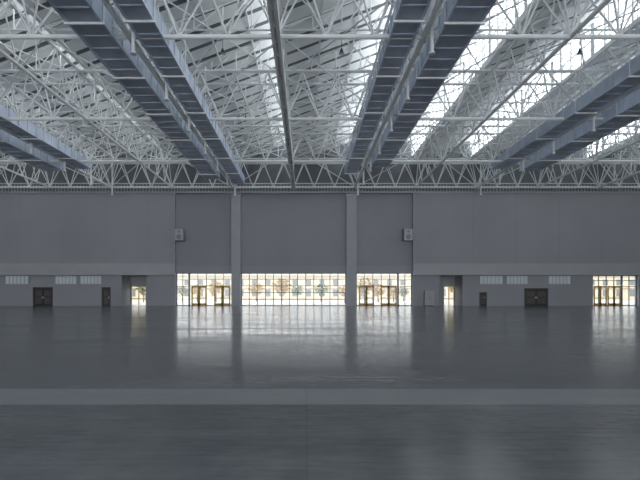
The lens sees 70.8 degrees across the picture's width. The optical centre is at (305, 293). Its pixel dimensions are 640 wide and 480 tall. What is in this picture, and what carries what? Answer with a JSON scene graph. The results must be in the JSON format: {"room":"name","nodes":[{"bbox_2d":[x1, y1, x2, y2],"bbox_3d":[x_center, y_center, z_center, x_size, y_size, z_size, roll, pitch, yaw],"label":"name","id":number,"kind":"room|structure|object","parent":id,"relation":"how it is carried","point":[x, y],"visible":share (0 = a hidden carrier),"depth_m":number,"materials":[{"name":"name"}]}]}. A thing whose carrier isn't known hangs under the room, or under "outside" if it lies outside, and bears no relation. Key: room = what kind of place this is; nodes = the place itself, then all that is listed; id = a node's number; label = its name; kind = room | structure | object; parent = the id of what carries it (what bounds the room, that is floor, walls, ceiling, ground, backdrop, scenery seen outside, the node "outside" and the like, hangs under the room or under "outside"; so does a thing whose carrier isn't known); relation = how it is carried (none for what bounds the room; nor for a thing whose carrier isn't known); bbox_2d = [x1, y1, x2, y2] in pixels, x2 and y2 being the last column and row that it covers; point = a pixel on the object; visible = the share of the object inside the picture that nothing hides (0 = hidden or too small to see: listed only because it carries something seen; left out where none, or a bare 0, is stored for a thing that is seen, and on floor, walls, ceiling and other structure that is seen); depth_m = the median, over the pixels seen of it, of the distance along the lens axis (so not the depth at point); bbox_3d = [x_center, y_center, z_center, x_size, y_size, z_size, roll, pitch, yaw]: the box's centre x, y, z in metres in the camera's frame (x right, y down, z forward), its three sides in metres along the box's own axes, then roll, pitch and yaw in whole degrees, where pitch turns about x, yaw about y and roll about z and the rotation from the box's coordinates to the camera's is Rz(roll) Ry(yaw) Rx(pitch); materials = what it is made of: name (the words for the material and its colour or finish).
{"room":"exhibition hall","nodes":[
{"label":"exhibition hall","id":0,"kind":"room"},
{"bbox_2d":[124,275,146,305],"bbox_3d":[-23.000,-0.417,62.200,3.733,4.633,2.400,0,0,0],"label":"wall","id":1,"kind":"structure","parent":0,"point":[129,280],"depth_m":62.89,"materials":[{"name":"paint"}]},
{"bbox_2d":[131,286,145,304],"bbox_3d":[-23.497,0.260,63.285,2.119,2.680,0.150,0,0,0],"label":"door","id":2,"kind":"structure","parent":1,"relation":"in","point":[138,298],"depth_m":63.21,"materials":[{"name":"brown"}]},
{"bbox_2d":[0,306,639,479],"bbox_3d":[-1.600,1.750,13.750,112.000,0.300,95.500,0,0,0],"label":"floor","id":3,"kind":"structure","parent":0,"point":[87,392],"depth_m":7.46,"materials":[{"name":"concrete"}]},
{"bbox_2d":[424,291,433,305],"bbox_3d":[16.333,0.600,59.615,1.200,2.000,0.450,0,0,0],"label":"tall cabinet","id":4,"kind":"object","parent":3,"relation":"on","point":[428,295],"visible":0.91,"depth_m":59.42,"materials":[{"name":"grey metal"}]},
{"bbox_2d":[0,141,639,305],"bbox_3d":[-1.600,-10.650,60.900,112.000,24.500,2.200,0,0,0],"label":"wall","id":5,"kind":"structure","parent":0,"point":[538,235],"depth_m":60.01,"materials":[{"name":"paint"}]},
{"bbox_2d":[5,276,28,283],"bbox_3d":[-38.600,-1.867,60.125,3.127,1.067,0.150,0,0,0],"label":"louvres","id":6,"kind":"object","parent":5,"relation":"attached to","point":[8,279],"visible":1,"depth_m":60.09,"materials":[{"name":"silver metal"}]},
{"bbox_2d":[33,287,52,305],"bbox_3d":[-35.200,0.338,60.450,2.647,2.523,0.600,0,0,0],"label":"door","id":7,"kind":"structure","parent":5,"relation":"in","point":[42,296],"depth_m":60.23,"materials":[{"name":"grey metal"}]},
{"bbox_2d":[55,276,76,283],"bbox_3d":[-32.067,-1.867,60.125,2.860,1.067,0.150,0,0,0],"label":"louvres","id":8,"kind":"object","parent":5,"relation":"attached to","point":[58,279],"visible":1,"depth_m":60.06,"materials":[{"name":"silver metal"}]},
{"bbox_2d":[80,276,101,283],"bbox_3d":[-28.733,-1.867,60.125,2.860,1.067,0.150,0,0,0],"label":"louvres","id":9,"kind":"object","parent":5,"relation":"attached to","point":[83,279],"visible":1,"depth_m":60.08,"materials":[{"name":"silver metal"}]},
{"bbox_2d":[102,287,110,305],"bbox_3d":[-26.733,0.338,60.450,1.180,2.523,0.600,0,0,0],"label":"door","id":10,"kind":"structure","parent":5,"relation":"in","point":[106,291],"depth_m":60.23,"materials":[{"name":"grey metal"}]},
{"bbox_2d":[174,228,184,240],"bbox_3d":[-16.800,-7.867,59.975,1.200,1.600,1.050,0,0,0],"label":"loudspeaker","id":11,"kind":"object","parent":5,"relation":"attached to","point":[179,233],"visible":1,"depth_m":59.47,"materials":[{"name":"grey plastic"}]},
{"bbox_2d":[176,273,188,305],"bbox_3d":[-16.600,-0.614,60.675,1.733,4.428,0.150,0,0,0],"label":"window","id":12,"kind":"structure","parent":5,"relation":"in","point":[177,286],"depth_m":60.59,"materials":[{"name":"silver metal"}]},
{"bbox_2d":[189,273,230,305],"bbox_3d":[-12.833,-0.614,60.650,5.800,4.428,0.200,0,0,0],"label":"window","id":13,"kind":"structure","parent":5,"relation":"in","point":[223,286],"depth_m":60.55,"materials":[{"name":"silver metal"}]},
{"bbox_2d":[231,193,241,305],"bbox_3d":[-9.333,-5.883,60.360,1.360,14.967,1.080,0,0,0],"label":"pilaster","id":14,"kind":"object","parent":5,"relation":"attached to","point":[235,200],"visible":0.88,"depth_m":59.90,"materials":[{"name":"paint"}]},
{"bbox_2d":[241,273,345,305],"bbox_3d":[-1.667,-0.614,60.675,14.133,4.428,0.150,0,0,0],"label":"window","id":15,"kind":"structure","parent":5,"relation":"in","point":[249,279],"depth_m":60.61,"materials":[{"name":"silver metal"}]},
{"bbox_2d":[0,183,639,190],"bbox_3d":[-1.600,-14.242,60.350,112.000,1.250,0.200,0,0,0],"label":"gallery railing","id":16,"kind":"object","parent":5,"relation":"attached to","point":[0,183],"visible":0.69,"depth_m":60.30,"materials":[{"name":"grey metal"}]},
{"bbox_2d":[346,193,356,305],"bbox_3d":[6.067,-5.883,60.360,1.493,14.967,1.080,0,0,0],"label":"pilaster","id":17,"kind":"object","parent":5,"relation":"attached to","point":[351,198],"visible":0.88,"depth_m":59.90,"materials":[{"name":"paint"}]},
{"bbox_2d":[357,273,397,305],"bbox_3d":[9.567,-0.614,60.650,5.667,4.428,0.200,0,0,0],"label":"window","id":18,"kind":"structure","parent":5,"relation":"in","point":[364,286],"depth_m":60.55,"materials":[{"name":"silver metal"}]},
{"bbox_2d":[398,273,411,305],"bbox_3d":[13.333,-0.614,60.675,1.867,4.428,0.150,0,0,0],"label":"window","id":19,"kind":"structure","parent":5,"relation":"in","point":[398,273],"depth_m":60.59,"materials":[{"name":"silver metal"}]},
{"bbox_2d":[402,228,412,240],"bbox_3d":[13.533,-7.867,59.975,1.200,1.600,1.050,0,0,0],"label":"loudspeaker","id":20,"kind":"object","parent":5,"relation":"attached to","point":[407,233],"visible":1,"depth_m":59.47,"materials":[{"name":"grey plastic"}]},
{"bbox_2d":[479,292,486,305],"bbox_3d":[23.700,0.672,60.450,0.980,1.857,0.600,0,0,0],"label":"door","id":21,"kind":"structure","parent":5,"relation":"in","point":[482,295],"depth_m":60.23,"materials":[{"name":"grey metal"}]},
{"bbox_2d":[479,276,502,283],"bbox_3d":[24.733,-1.867,60.125,3.127,1.067,0.150,0,0,0],"label":"louvres","id":22,"kind":"object","parent":5,"relation":"attached to","point":[482,279],"visible":1,"depth_m":60.09,"materials":[{"name":"silver metal"}]},
{"bbox_2d":[506,276,527,283],"bbox_3d":[28.200,-1.867,60.125,2.860,1.067,0.150,0,0,0],"label":"louvres","id":23,"kind":"object","parent":5,"relation":"attached to","point":[509,279],"visible":1,"depth_m":60.08,"materials":[{"name":"silver metal"}]},
{"bbox_2d":[524,288,547,305],"bbox_3d":[30.800,0.405,60.450,3.180,2.390,0.600,0,0,0],"label":"door","id":24,"kind":"structure","parent":5,"relation":"in","point":[532,296],"depth_m":60.23,"materials":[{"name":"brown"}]},
{"bbox_2d":[548,276,570,283],"bbox_3d":[33.867,-1.867,60.125,2.993,1.067,0.150,0,0,0],"label":"louvres","id":25,"kind":"object","parent":5,"relation":"attached to","point":[551,279],"visible":1,"depth_m":60.06,"materials":[{"name":"silver metal"}]},
{"bbox_2d":[593,275,621,305],"bbox_3d":[40.467,-0.467,60.650,4.133,4.133,0.200,0,0,0],"label":"window","id":26,"kind":"structure","parent":5,"relation":"in","point":[606,287],"depth_m":60.55,"materials":[{"name":"silver metal"}]},
{"bbox_2d":[622,275,636,305],"bbox_3d":[43.533,-0.467,60.675,2.000,4.133,0.150,0,0,0],"label":"window","id":27,"kind":"structure","parent":5,"relation":"in","point":[628,280],"depth_m":60.61,"materials":[{"name":"silver metal"}]},
{"bbox_2d":[0,0,639,159],"bbox_3d":[-1.525,-19.645,13.950,112.150,3.911,95.900,0,0,0],"label":"ceiling","id":28,"kind":"structure","parent":0,"point":[301,20],"depth_m":37.74,"materials":[{"name":"white paint"}]},
{"bbox_2d":[411,0,530,157],"bbox_3d":[14.370,-19.750,13.640,0.180,2.700,95.720,0,0,0],"label":"window","id":29,"kind":"structure","parent":28,"relation":"attached to","point":[502,22],"depth_m":37.48,"materials":[{"name":"clear glass"}]},
{"bbox_2d":[469,0,639,157],"bbox_3d":[22.370,-19.750,13.640,0.180,2.700,95.720,0,0,0],"label":"window","id":30,"kind":"structure","parent":28,"relation":"attached to","point":[592,47],"depth_m":38.45,"materials":[{"name":"clear glass"}]},
{"bbox_2d":[586,121,639,157],"bbox_3d":[38.370,-19.750,13.640,0.180,2.700,95.720,0,0,0],"label":"window","id":31,"kind":"structure","parent":28,"relation":"attached to","point":[625,129],"depth_m":56.08,"materials":[{"name":"clear glass"}]},
{"bbox_2d":[440,275,459,305],"bbox_3d":[19.400,-0.417,62.200,3.467,4.633,2.400,0,0,0],"label":"wall","id":32,"kind":"structure","parent":0,"point":[445,280],"depth_m":63.19,"materials":[{"name":"paint"}]},
{"bbox_2d":[444,286,453,304],"bbox_3d":[20.077,0.260,63.285,1.493,2.680,0.150,0,0,0],"label":"door","id":33,"kind":"structure","parent":32,"relation":"in","point":[448,298],"depth_m":63.24,"materials":[{"name":"brown"}]},
{"bbox_3d":[-57.800,-10.650,13.950,0.400,24.500,95.900,0,0,0],"label":"wall","id":34,"kind":"structure","parent":0,"visible":0},
{"bbox_2d":[0,69,639,120],"bbox_3d":[-1.600,-15.640,36.000,112.110,3.540,2.420,0,0,0],"label":"roof truss","id":35,"kind":"object","parent":34,"relation":"attached to","point":[19,117],"visible":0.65,"depth_m":35.90,"materials":[{"name":"white metal"}]},
{"bbox_2d":[0,0,639,39],"bbox_3d":[-1.600,-15.640,24.500,112.110,3.540,2.420,0,0,0],"label":"roof truss","id":36,"kind":"object","parent":34,"relation":"attached to","point":[32,35],"visible":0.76,"depth_m":24.40,"materials":[{"name":"white metal"}]},
{"bbox_2d":[0,125,639,162],"bbox_3d":[-1.600,-15.640,47.500,112.110,3.540,2.420,0,0,0],"label":"roof truss","id":37,"kind":"object","parent":34,"relation":"attached to","point":[279,133],"visible":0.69,"depth_m":47.39,"materials":[{"name":"white metal"}]},
{"bbox_2d":[0,163,639,187],"bbox_3d":[-1.600,-15.640,59.000,112.106,3.540,1.540,0,0,0],"label":"roof truss","id":38,"kind":"object","parent":34,"relation":"attached to","point":[303,164],"visible":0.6,"depth_m":58.90,"materials":[{"name":"white metal"}]},
{"bbox_3d":[-1.600,-15.640,13.000,112.110,3.540,2.420,0,0,0],"label":"roof truss","id":39,"kind":"object","parent":34,"relation":"attached to","visible":0},
{"bbox_2d":[0,151,49,187],"bbox_3d":[-33.600,-15.640,13.005,0.240,3.520,92.091,0,0,0],"label":"roof truss","id":40,"kind":"object","parent":39,"relation":"attached to","point":[2,167],"visible":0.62,"depth_m":53.59,"materials":[{"name":"white metal"}]},
{"bbox_2d":[0,129,62,170],"bbox_3d":[-28.000,-15.410,10.000,2.400,3.780,80.000,0,0,0],"label":"air duct","id":41,"kind":"object","parent":39,"relation":"hanging from","point":[10,145],"visible":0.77,"depth_m":44.40,"materials":[{"name":"grey metal"}]},
{"bbox_2d":[0,77,117,187],"bbox_3d":[-25.600,-15.620,13.000,2.600,3.560,92.100,0,0,0],"label":"roof truss","id":42,"kind":"object","parent":39,"relation":"attached to","point":[87,173],"visible":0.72,"depth_m":46.17,"materials":[{"name":"white metal"}]},
{"bbox_2d":[29,105,32,154],"bbox_3d":[-25.250,-15.075,41.350,0.342,4.450,0.360,0,0,0],"label":"post","id":43,"kind":"object","parent":42,"relation":"hanging from","point":[30,153],"visible":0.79,"depth_m":41.25,"materials":[{"name":"white metal"}]},
{"bbox_2d":[0,99,91,169],"bbox_3d":[-24.500,-15.510,10.000,1.700,3.580,80.000,0,0,0],"label":"air duct","id":44,"kind":"object","parent":42,"relation":"hanging from","point":[29,132],"visible":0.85,"depth_m":40.90,"materials":[{"name":"grey metal"}]},
{"bbox_2d":[63,129,66,171],"bbox_3d":[-25.250,-15.075,47.100,0.342,4.450,0.360,0,0,0],"label":"post","id":45,"kind":"object","parent":42,"relation":"hanging from","point":[64,170],"visible":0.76,"depth_m":47.01,"materials":[{"name":"white metal"}]},
{"bbox_2d":[89,146,92,184],"bbox_3d":[-25.250,-15.075,52.850,0.342,4.450,0.360,0,0,0],"label":"post","id":46,"kind":"object","parent":42,"relation":"hanging from","point":[90,146],"visible":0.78,"depth_m":52.80,"materials":[{"name":"white metal"}]},
{"bbox_2d":[111,163,112,195],"bbox_3d":[-25.250,-15.075,58.600,0.342,4.450,0.360,0,0,0],"label":"post","id":47,"kind":"object","parent":42,"relation":"hanging from","point":[111,163],"visible":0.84,"depth_m":58.52,"materials":[{"name":"white metal"}]},
{"bbox_2d":[0,0,171,187],"bbox_3d":[-17.600,-15.640,13.005,0.240,3.520,92.091,0,0,0],"label":"roof truss","id":48,"kind":"object","parent":39,"relation":"attached to","point":[42,83],"visible":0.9,"depth_m":34.22,"materials":[{"name":"white metal"}]},
{"bbox_2d":[101,0,240,187],"bbox_3d":[-9.600,-15.620,13.000,2.600,3.560,92.100,0,0,0],"label":"roof truss","id":49,"kind":"object","parent":39,"relation":"attached to","point":[141,51],"visible":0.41,"depth_m":30.63,"materials":[{"name":"white metal"}]},
{"bbox_2d":[47,0,219,179],"bbox_3d":[-11.200,-15.460,12.000,2.050,3.680,84.000,0,0,0],"label":"air duct","id":50,"kind":"object","parent":49,"relation":"hanging from","point":[90,20],"visible":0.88,"depth_m":28.04,"materials":[{"name":"grey metal"}]},
{"bbox_2d":[130,29,136,55],"bbox_3d":[-9.250,-15.075,24.100,0.342,4.450,0.360,0,0,0],"label":"post","id":51,"kind":"object","parent":49,"relation":"hanging from","point":[133,52],"visible":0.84,"depth_m":24.03,"materials":[{"name":"white metal"}]},
{"bbox_2d":[164,81,168,100],"bbox_3d":[-9.250,-15.075,29.850,0.342,4.450,0.360,0,0,0],"label":"post","id":52,"kind":"object","parent":49,"relation":"hanging from","point":[166,98],"visible":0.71,"depth_m":29.77,"materials":[{"name":"white metal"}]},
{"bbox_2d":[113,0,244,184],"bbox_3d":[-8.400,-15.510,13.500,1.600,3.580,87.000,0,0,0],"label":"air duct","id":53,"kind":"object","parent":49,"relation":"hanging from","point":[142,16],"visible":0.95,"depth_m":28.47,"materials":[{"name":"grey metal"}]},
{"bbox_2d":[187,116,190,131],"bbox_3d":[-9.250,-15.075,35.600,0.342,4.450,0.360,0,0,0],"label":"post","id":54,"kind":"object","parent":49,"relation":"hanging from","point":[188,130],"visible":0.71,"depth_m":35.51,"materials":[{"name":"white metal"}]},
{"bbox_2d":[204,140,206,154],"bbox_3d":[-9.250,-15.075,41.350,0.342,4.450,0.360,0,0,0],"label":"post","id":55,"kind":"object","parent":49,"relation":"hanging from","point":[205,152],"visible":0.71,"depth_m":41.27,"materials":[{"name":"white metal"}]},
{"bbox_2d":[266,0,295,189],"bbox_3d":[-1.600,-15.525,13.005,0.480,3.750,92.091,0,0,0],"label":"roof truss","id":56,"kind":"object","parent":39,"relation":"attached to","point":[274,6],"visible":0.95,"depth_m":29.18,"materials":[{"name":"white metal"}]},
{"bbox_2d":[346,0,443,187],"bbox_3d":[6.400,-15.620,13.000,2.600,3.560,92.100,0,0,0],"label":"roof truss","id":57,"kind":"object","parent":39,"relation":"attached to","point":[425,27],"visible":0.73,"depth_m":30.89,"materials":[{"name":"white metal"}]},
{"bbox_2d":[357,173,358,195],"bbox_3d":[6.750,-15.075,58.600,0.342,4.450,0.360,0,0,0],"label":"post","id":58,"kind":"object","parent":57,"relation":"hanging from","point":[358,173],"visible":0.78,"depth_m":58.56,"materials":[{"name":"white metal"}]},
{"bbox_2d":[378,121,380,154],"bbox_3d":[6.750,-15.075,41.350,0.342,4.450,0.360,0,0,0],"label":"post","id":59,"kind":"object","parent":57,"relation":"hanging from","point":[379,139],"visible":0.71,"depth_m":41.33,"materials":[{"name":"white metal"}]},
{"bbox_2d":[344,0,430,173],"bbox_3d":[5.200,-15.510,11.000,1.600,3.580,82.000,0,0,0],"label":"air duct","id":60,"kind":"object","parent":57,"relation":"hanging from","point":[407,16],"visible":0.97,"depth_m":28.24,"materials":[{"name":"grey metal"}]},
{"bbox_2d":[389,91,393,131],"bbox_3d":[6.750,-15.075,35.600,0.342,4.450,0.360,0,0,0],"label":"post","id":61,"kind":"object","parent":57,"relation":"hanging from","point":[391,114],"visible":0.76,"depth_m":35.54,"materials":[{"name":"white metal"}]},
{"bbox_2d":[405,55,409,100],"bbox_3d":[6.750,-15.075,29.850,0.342,4.450,0.360,0,0,0],"label":"post","id":62,"kind":"object","parent":57,"relation":"hanging from","point":[407,61],"visible":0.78,"depth_m":29.76,"materials":[{"name":"white metal"}]},
{"bbox_2d":[429,0,435,55],"bbox_3d":[6.750,-15.075,24.100,0.342,4.450,0.360,0,0,0],"label":"post","id":63,"kind":"object","parent":57,"relation":"hanging from","point":[432,52],"visible":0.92,"depth_m":24.02,"materials":[{"name":"white metal"}]},
{"bbox_2d":[371,0,496,167],"bbox_3d":[8.000,-15.460,9.500,2.050,3.680,79.000,0,0,0],"label":"air duct","id":64,"kind":"object","parent":39,"relation":"hanging from","point":[459,21],"visible":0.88,"depth_m":27.54,"materials":[{"name":"grey metal"}]},
{"bbox_2d":[415,0,611,187],"bbox_3d":[14.400,-15.640,13.005,0.240,3.520,92.091,0,0,0],"label":"roof truss","id":65,"kind":"object","parent":39,"relation":"attached to","point":[604,3],"visible":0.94,"depth_m":31.69,"materials":[{"name":"white metal"}]},
{"bbox_2d":[470,20,639,187],"bbox_3d":[22.400,-15.620,13.000,2.600,3.560,92.100,0,0,0],"label":"roof truss","id":66,"kind":"object","parent":39,"relation":"attached to","point":[637,24],"visible":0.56,"depth_m":38.05,"materials":[{"name":"white metal"}]},
{"bbox_2d":[479,163,481,195],"bbox_3d":[22.750,-15.075,58.600,0.342,4.450,0.360,0,0,0],"label":"post","id":67,"kind":"object","parent":66,"relation":"hanging from","point":[480,163],"visible":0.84,"depth_m":58.53,"materials":[{"name":"white metal"}]},
{"bbox_2d":[498,146,500,184],"bbox_3d":[22.750,-15.075,52.850,0.342,4.450,0.360,0,0,0],"label":"post","id":68,"kind":"object","parent":66,"relation":"hanging from","point":[499,146],"visible":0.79,"depth_m":52.77,"materials":[{"name":"white metal"}]},
{"bbox_2d":[522,129,524,171],"bbox_3d":[22.750,-15.075,47.100,0.342,4.450,0.360,0,0,0],"label":"post","id":69,"kind":"object","parent":66,"relation":"hanging from","point":[523,170],"visible":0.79,"depth_m":47.09,"materials":[{"name":"white metal"}]},
{"bbox_2d":[551,105,555,154],"bbox_3d":[22.750,-15.075,41.350,0.342,4.450,0.360,0,0,0],"label":"post","id":70,"kind":"object","parent":66,"relation":"hanging from","point":[553,142],"visible":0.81,"depth_m":41.27,"materials":[{"name":"white metal"}]},
{"bbox_2d":[491,21,639,169],"bbox_3d":[21.300,-15.510,10.000,1.700,3.580,80.000,0,0,0],"label":"air duct","id":71,"kind":"object","parent":66,"relation":"hanging from","point":[626,78],"visible":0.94,"depth_m":34.27,"materials":[{"name":"grey metal"}]},
{"bbox_2d":[591,75,595,131],"bbox_3d":[22.750,-15.075,35.600,0.342,4.450,0.360,0,0,0],"label":"post","id":72,"kind":"object","parent":66,"relation":"hanging from","point":[593,76],"visible":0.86,"depth_m":35.53,"materials":[{"name":"white metal"}]},
{"bbox_2d":[519,68,639,170],"bbox_3d":[24.800,-15.410,10.000,2.400,3.780,80.000,0,0,0],"label":"air duct","id":73,"kind":"object","parent":39,"relation":"hanging from","point":[625,111],"visible":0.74,"depth_m":38.89,"materials":[{"name":"grey metal"}]},
{"bbox_2d":[538,121,639,187],"bbox_3d":[30.400,-15.640,13.005,0.240,3.520,92.091,0,0,0],"label":"roof truss","id":74,"kind":"object","parent":39,"relation":"attached to","point":[634,141],"visible":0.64,"depth_m":47.16,"materials":[{"name":"white metal"}]},
{"bbox_2d":[596,138,639,187],"bbox_3d":[38.400,-15.620,13.000,2.600,3.560,92.100,0,0,0],"label":"roof truss","id":75,"kind":"object","parent":39,"relation":"attached to","point":[614,180],"visible":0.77,"depth_m":55.15,"materials":[{"name":"white metal"}]},
{"label":"outside","id":76,"kind":"structure","parent":0,"visible":0},
{"bbox_2d":[132,300,634,304],"bbox_3d":[0.000,1.785,100.750,240.000,0.330,78.500,0,0,0],"label":"ground","id":77,"kind":"structure","parent":76,"point":[134,302],"depth_m":85.77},
{"bbox_2d":[135,287,145,301],"bbox_3d":[-32.708,-0.455,90.839,3.547,4.149,3.021,0,0,0],"label":"tree","id":78,"kind":"object","parent":77,"relation":"on","point":[141,288],"visible":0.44,"depth_m":90.50,"materials":[{"name":"green plant"}]},
{"bbox_2d":[178,287,187,295],"bbox_3d":[-25.303,-0.018,92.255,2.709,3.276,2.426,0,0,0],"label":"tree","id":79,"kind":"object","parent":77,"relation":"on","point":[186,289],"visible":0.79,"depth_m":92.04,"materials":[{"name":"green plant"}]},
{"bbox_2d":[191,284,203,301],"bbox_3d":[-22.625,-0.217,94.204,2.851,3.674,2.574,0,0,0],"label":"tree","id":80,"kind":"object","parent":77,"relation":"on","point":[194,289],"visible":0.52,"depth_m":93.86,"materials":[{"name":"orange plant"}]},
{"bbox_2d":[208,281,224,301],"bbox_3d":[-18.294,-0.547,91.399,3.353,4.333,2.958,0,0,0],"label":"tree","id":81,"kind":"object","parent":77,"relation":"on","point":[213,283],"visible":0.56,"depth_m":91.38,"materials":[{"name":"orange plant"}]},
{"bbox_2d":[248,282,263,300],"bbox_3d":[-11.018,-0.471,99.811,3.477,4.182,2.910,0,0,0],"label":"tree","id":82,"kind":"object","parent":77,"relation":"on","point":[254,288],"visible":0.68,"depth_m":99.64,"materials":[{"name":"orange plant"}]},
{"bbox_2d":[272,278,291,294],"bbox_3d":[-4.634,-0.733,86.700,4.030,4.706,3.430,0,0,0],"label":"tree","id":83,"kind":"object","parent":77,"relation":"on","point":[285,289],"visible":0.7,"depth_m":86.23,"materials":[{"name":"orange plant"}]},
{"bbox_2d":[292,286,303,295],"bbox_3d":[-2.083,-0.283,106.588,3.092,3.807,2.690,0,0,0],"label":"tree","id":84,"kind":"object","parent":77,"relation":"on","point":[299,287],"visible":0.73,"depth_m":106.42,"materials":[{"name":"green plant"}]},
{"bbox_2d":[314,284,327,295],"bbox_3d":[3.139,-0.217,92.145,3.081,3.674,2.721,0,0,0],"label":"tree","id":85,"kind":"object","parent":77,"relation":"on","point":[317,288],"visible":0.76,"depth_m":91.86,"materials":[{"name":"green plant"}]},
{"bbox_2d":[337,287,344,302],"bbox_3d":[7.009,-0.063,81.274,2.739,3.366,2.302,0,0,0],"label":"tree","id":86,"kind":"object","parent":77,"relation":"on","point":[343,288],"visible":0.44,"depth_m":81.07,"materials":[{"name":"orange plant"}]},
{"bbox_2d":[357,278,375,293],"bbox_3d":[10.873,-0.713,83.123,3.913,4.666,3.326,0,0,0],"label":"tree","id":87,"kind":"object","parent":77,"relation":"on","point":[368,283],"visible":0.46,"depth_m":82.98,"materials":[{"name":"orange plant"}]},
{"bbox_2d":[374,283,385,301],"bbox_3d":[14.312,-0.263,88.484,2.863,3.766,2.484,0,0,0],"label":"tree","id":88,"kind":"object","parent":77,"relation":"on","point":[376,289],"visible":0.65,"depth_m":88.38,"materials":[{"name":"green plant"}]},
{"bbox_2d":[132,274,634,299],"bbox_3d":[0.000,-1.850,124.750,220.000,6.900,10.500,0,0,0],"label":"building","id":89,"kind":"structure","parent":77,"relation":"on","point":[404,279],"depth_m":120.01,"materials":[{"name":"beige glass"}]},
{"bbox_2d":[387,288,399,301],"bbox_3d":[17.547,-0.092,90.326,2.864,3.425,2.484,0,0,0],"label":"tree","id":90,"kind":"object","parent":77,"relation":"on","point":[391,290],"visible":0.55,"depth_m":90.22,"materials":[{"name":"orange plant"}]},
{"bbox_2d":[399,287,408,300],"bbox_3d":[22.091,0.011,102.006,2.870,3.218,2.365,0,0,0],"label":"tree","id":91,"kind":"object","parent":77,"relation":"on","point":[402,292],"visible":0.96,"depth_m":101.78,"materials":[{"name":"green plant"}]},
{"bbox_3d":[-41.600,-15.620,13.000,2.600,3.560,92.100,0,0,0],"label":"roof truss","id":92,"kind":"object","parent":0,"visible":0},
{"bbox_2d":[0,0,639,186],"bbox_3d":[-1.597,-15.699,13.000,96.075,3.497,92.089,0,0,0],"label":"roof bracing","id":93,"kind":"object","parent":92,"relation":"attached to","point":[160,1],"visible":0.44,"depth_m":38.16,"materials":[{"name":"white paint"}]},
{"bbox_2d":[220,40,224,54],"bbox_3d":[-5.600,-16.715,30.250,0.351,1.170,0.360,0,0,0],"label":"lamp","id":94,"kind":"object","parent":93,"relation":"hanging from","point":[222,52],"visible":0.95,"depth_m":30.19,"materials":[{"name":"grey metal"}]},
{"bbox_2d":[339,40,343,54],"bbox_3d":[2.400,-16.715,30.250,0.351,1.170,0.360,0,0,0],"label":"lamp","id":95,"kind":"object","parent":93,"relation":"hanging from","point":[341,50],"visible":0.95,"depth_m":30.19,"materials":[{"name":"grey metal"}]},
{"bbox_2d":[577,40,582,54],"bbox_3d":[18.400,-16.715,30.250,0.351,1.170,0.360,0,0,0],"label":"lamp","id":96,"kind":"object","parent":93,"relation":"hanging from","point":[579,52],"visible":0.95,"depth_m":30.20,"materials":[{"name":"grey metal"}]}
]}

